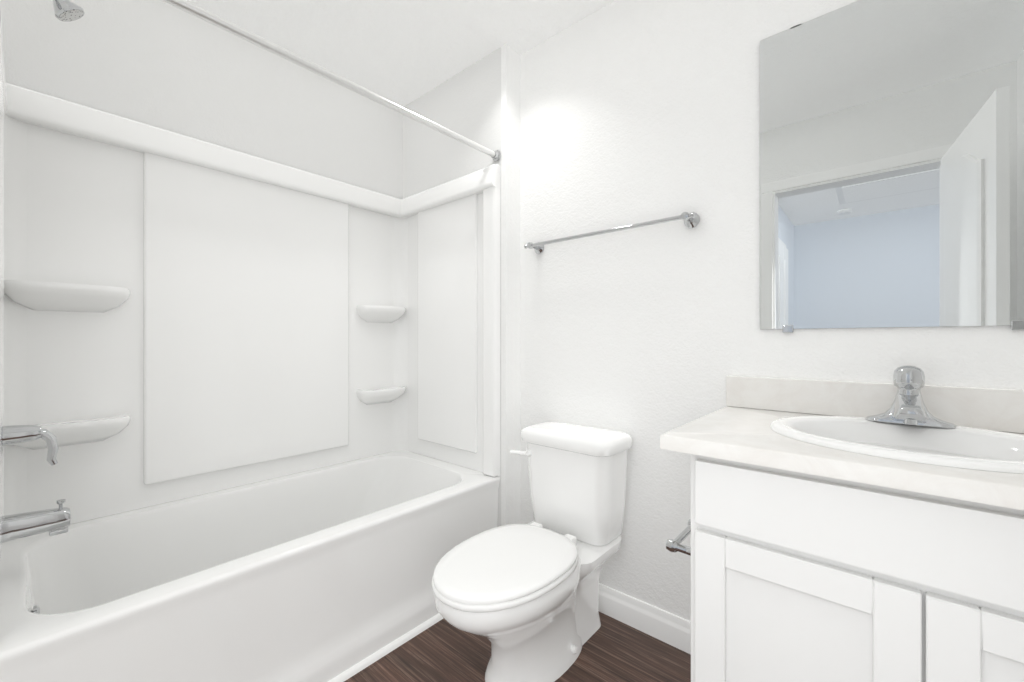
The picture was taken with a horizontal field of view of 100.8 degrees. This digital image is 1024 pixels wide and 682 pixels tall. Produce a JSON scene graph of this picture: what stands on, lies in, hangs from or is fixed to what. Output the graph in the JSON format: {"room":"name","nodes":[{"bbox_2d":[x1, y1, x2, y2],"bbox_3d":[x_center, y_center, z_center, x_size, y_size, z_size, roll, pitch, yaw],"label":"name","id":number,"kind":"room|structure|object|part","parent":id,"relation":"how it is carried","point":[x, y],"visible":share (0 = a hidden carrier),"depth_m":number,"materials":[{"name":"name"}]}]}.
{"room":"bathroom","nodes":[
{"label":"bathroom","id":0,"kind":"room"},
{"bbox_2d":[0,0,402,198],"bbox_3d":[-1.206,-0.130,1.863,0.100,2.440,1.640,0,0,41],"label":"wall","id":1,"kind":"structure","parent":0,"point":[161,64],"depth_m":1.72,"materials":[{"name":"white paint"}]},
{"bbox_2d":[186,0,614,106],"bbox_3d":[-0.129,-1.380,1.060,2.780,0.060,1.840,0,0,41],"label":"ceiling","id":2,"kind":"structure","parent":0,"point":[402,53],"depth_m":1.84,"materials":[{"name":"white paint"}]},
{"bbox_2d":[403,47,500,526],"bbox_3d":[-0.312,-0.130,2.305,0.870,2.440,0.200,0,0,41],"label":"wall","id":3,"kind":"structure","parent":0,"point":[466,102],"depth_m":2.14,"materials":[{"name":"white paint"}]},
{"bbox_2d":[501,44,519,525],"bbox_3d":[0.027,-0.130,2.010,0.030,2.440,0.200,0,0,41],"label":"wall","id":4,"kind":"structure","parent":0,"point":[510,277],"depth_m":1.95,"materials":[{"name":"white paint"}]},
{"bbox_2d":[162,0,499,160],"bbox_3d":[-0.567,-0.855,1.387,0.048,0.048,1.512,0,0,41],"label":"curtain rod","id":5,"kind":"object","parent":4,"relation":"attached to","point":[213,19],"visible":1,"depth_m":1.32,"materials":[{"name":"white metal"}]},
{"bbox_2d":[344,611,690,681],"bbox_3d":[-0.820,1.120,-0.169,3.350,0.060,4.600,0,0,41],"label":"floor","id":6,"kind":"structure","parent":0,"point":[612,650],"depth_m":1.45,"materials":[{"name":"wood"}]},
{"bbox_2d":[0,0,499,681],"bbox_3d":[-0.831,0.033,1.617,0.784,2.115,1.514,0,0,41],"label":"bathtub","id":7,"kind":"object","parent":6,"relation":"on","point":[248,418],"visible":0.98,"depth_m":1.59,"materials":[{"name":"white plastic"}]},
{"bbox_3d":[-1.317,0.245,1.087,0.176,0.176,0.017,0,0,41],"label":"valve plate","id":8,"kind":"part","parent":7,"relation":"part of","materials":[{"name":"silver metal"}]},
{"bbox_3d":[-1.277,0.485,1.132,0.060,0.060,0.137,0,0,41],"label":"spout","id":9,"kind":"part","parent":7,"relation":"part of","materials":[{"name":"silver metal"}]},
{"bbox_3d":[-1.266,0.286,1.145,0.026,0.108,0.056,0,0,41],"label":"valve lever","id":10,"kind":"part","parent":7,"relation":"part of","materials":[{"name":"silver metal"}]},
{"bbox_3d":[-1.245,0.452,1.169,0.018,0.027,0.018,0,0,41],"label":"spout knob","id":11,"kind":"part","parent":7,"relation":"part of","materials":[{"name":"silver metal"}]},
{"bbox_2d":[0,413,130,449],"bbox_3d":[-1.455,0.307,1.397,0.105,0.085,0.300,0,0,41],"label":"shelf","id":12,"kind":"object","parent":7,"relation":"attached to","point":[74,431],"depth_m":1.42,"materials":[{"name":"white plastic"}]},
{"bbox_2d":[0,279,130,312],"bbox_3d":[-1.455,-0.142,1.397,0.105,0.085,0.300,0,0,41],"label":"shelf","id":13,"kind":"object","parent":7,"relation":"attached to","point":[20,295],"depth_m":1.38,"materials":[{"name":"white plastic"}]},
{"bbox_2d":[355,385,405,404],"bbox_3d":[-0.689,0.297,2.282,0.100,0.085,0.270,0,0,41],"label":"shelf","id":14,"kind":"object","parent":7,"relation":"attached to","point":[365,394],"depth_m":2.26,"materials":[{"name":"white plastic"}]},
{"bbox_2d":[355,305,405,323],"bbox_3d":[-0.689,-0.142,2.282,0.100,0.085,0.270,0,0,41],"label":"shelf","id":15,"kind":"object","parent":7,"relation":"attached to","point":[364,314],"depth_m":2.25,"materials":[{"name":"white plastic"}]},
{"bbox_2d":[432,422,631,681],"bbox_3d":[0.057,0.722,1.462,0.434,0.737,0.772,0,0,41],"label":"toilet","id":16,"kind":"object","parent":6,"relation":"on","point":[523,599],"visible":1,"depth_m":1.42,"materials":[{"name":"white ceramic"}]},
{"bbox_3d":[-0.022,0.716,1.354,0.376,0.020,0.505,0,0,41],"label":"seat","id":17,"kind":"part","parent":16,"relation":"part of","materials":[{"name":"white plastic"}]},
{"bbox_3d":[-0.020,0.695,1.357,0.370,0.020,0.504,0,0,41],"label":"seat lid","id":18,"kind":"part","parent":16,"relation":"part of","materials":[{"name":"white plastic"}]},
{"bbox_3d":[0.028,0.448,1.700,0.077,0.020,0.025,0,0,41],"label":"lever arm","id":19,"kind":"part","parent":16,"relation":"part of"},
{"bbox_3d":[0.066,0.445,1.687,0.028,0.028,0.012,0,0,41],"label":"lever","id":20,"kind":"part","parent":16,"relation":"part of","materials":[{"name":"white plastic"}]},
{"bbox_3d":[0.244,0.379,1.660,0.412,0.051,0.229,0,0,41],"label":"tank lid","id":21,"kind":"part","parent":16,"relation":"part of","materials":[{"name":"white ceramic"}]},
{"bbox_3d":[0.247,0.573,1.664,0.380,0.341,0.206,0,0,41],"label":"tank","id":22,"kind":"part","parent":16,"relation":"part of","materials":[{"name":"white ceramic"}]},
{"bbox_2d":[660,365,1023,681],"bbox_3d":[0.848,0.575,0.913,0.904,1.030,0.571,0,0,41],"label":"bathroom vanity","id":23,"kind":"object","parent":6,"relation":"on","point":[845,531],"visible":1,"depth_m":0.81,"materials":[{"name":"white paint"}]},
{"bbox_3d":[0.423,0.515,1.050,0.083,0.054,0.054,0,0,41],"label":"paperholder post","id":24,"kind":"part","parent":23,"relation":"part of","materials":[{"name":"silver metal"}]},
{"bbox_3d":[0.551,0.453,0.833,0.241,0.062,0.019,0,0,41],"label":"door rail","id":25,"kind":"part","parent":23,"relation":"part of","materials":[{"name":"white paint"}]},
{"bbox_3d":[0.555,0.694,0.837,0.249,0.427,0.008,0,0,41],"label":"door panel","id":26,"kind":"part","parent":23,"relation":"part of","materials":[{"name":"white paint"}]},
{"bbox_2d":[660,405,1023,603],"bbox_3d":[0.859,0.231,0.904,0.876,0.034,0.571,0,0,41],"label":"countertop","id":27,"kind":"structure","parent":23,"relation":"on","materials":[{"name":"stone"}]},
{"bbox_2d":[770,415,1023,515],"bbox_3d":[0.859,0.272,0.909,0.524,0.146,0.444,0,0,41],"label":"sink","id":28,"kind":"object","parent":27,"relation":"in","point":[934,443],"depth_m":0.93,"materials":[{"name":"white ceramic"}]},
{"bbox_2d":[865,365,956,428],"bbox_3d":[0.938,0.130,1.000,0.162,0.140,0.142,0,0,41],"label":"faucet","id":29,"kind":"object","parent":28,"relation":"on","point":[908,410],"depth_m":1.01,"materials":[{"name":"silver metal"}]},
{"bbox_3d":[0.691,0.337,0.712,0.735,0.141,0.019,0,0,41],"label":"drawer","id":30,"kind":"part","parent":23,"relation":"part of","materials":[{"name":"white paint"}]},
{"bbox_3d":[0.834,0.694,0.595,0.249,0.427,0.008,0,0,41],"label":"door panel","id":31,"kind":"part","parent":23,"relation":"part of","materials":[{"name":"white paint"}]},
{"bbox_3d":[0.831,0.453,0.590,0.241,0.062,0.019,0,0,41],"label":"door rail","id":32,"kind":"part","parent":23,"relation":"part of","materials":[{"name":"white paint"}]},
{"bbox_2d":[520,0,1023,620],"bbox_3d":[0.781,-0.130,1.421,1.880,2.440,0.100,0,0,41],"label":"wall","id":33,"kind":"structure","parent":0,"point":[630,114],"depth_m":1.57,"materials":[{"name":"white paint"}]},
{"bbox_2d":[524,212,699,253],"bbox_3d":[0.351,-0.422,1.674,0.736,0.054,0.080,0,0,41],"label":"towel rail","id":34,"kind":"object","parent":33,"relation":"attached to","point":[691,220],"visible":1,"depth_m":1.57,"materials":[{"name":"silver metal"}]},
{"bbox_3d":[0.098,-0.422,1.893,0.054,0.054,0.080,0,0,41],"label":"post","id":35,"kind":"part","parent":34,"relation":"part of","materials":[{"name":"silver metal"}]},
{"bbox_3d":[0.604,-0.422,1.454,0.054,0.054,0.080,0,0,41],"label":"post","id":36,"kind":"part","parent":34,"relation":"part of","materials":[{"name":"silver metal"}]},
{"bbox_2d":[598,583,690,653],"bbox_3d":[0.393,1.038,1.682,0.953,0.105,0.015,0,0,41],"label":"baseboard","id":37,"kind":"structure","parent":33,"relation":"attached to","point":[671,629],"depth_m":1.58,"materials":[{"name":"white paint"}]},
{"bbox_2d":[726,375,1023,451],"bbox_3d":[1.039,0.164,1.112,0.876,0.100,0.020,0,0,41],"label":"backsplash","id":38,"kind":"structure","parent":33,"relation":"attached to","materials":[{"name":"stone"}]},
{"bbox_2d":[760,0,1023,332],"bbox_3d":[1.016,-0.487,1.143,0.610,0.925,0.008,0,0,41],"label":"mirror","id":39,"kind":"object","parent":33,"relation":"attached to","point":[891,163],"visible":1,"depth_m":1.13,"materials":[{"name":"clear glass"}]}
]}

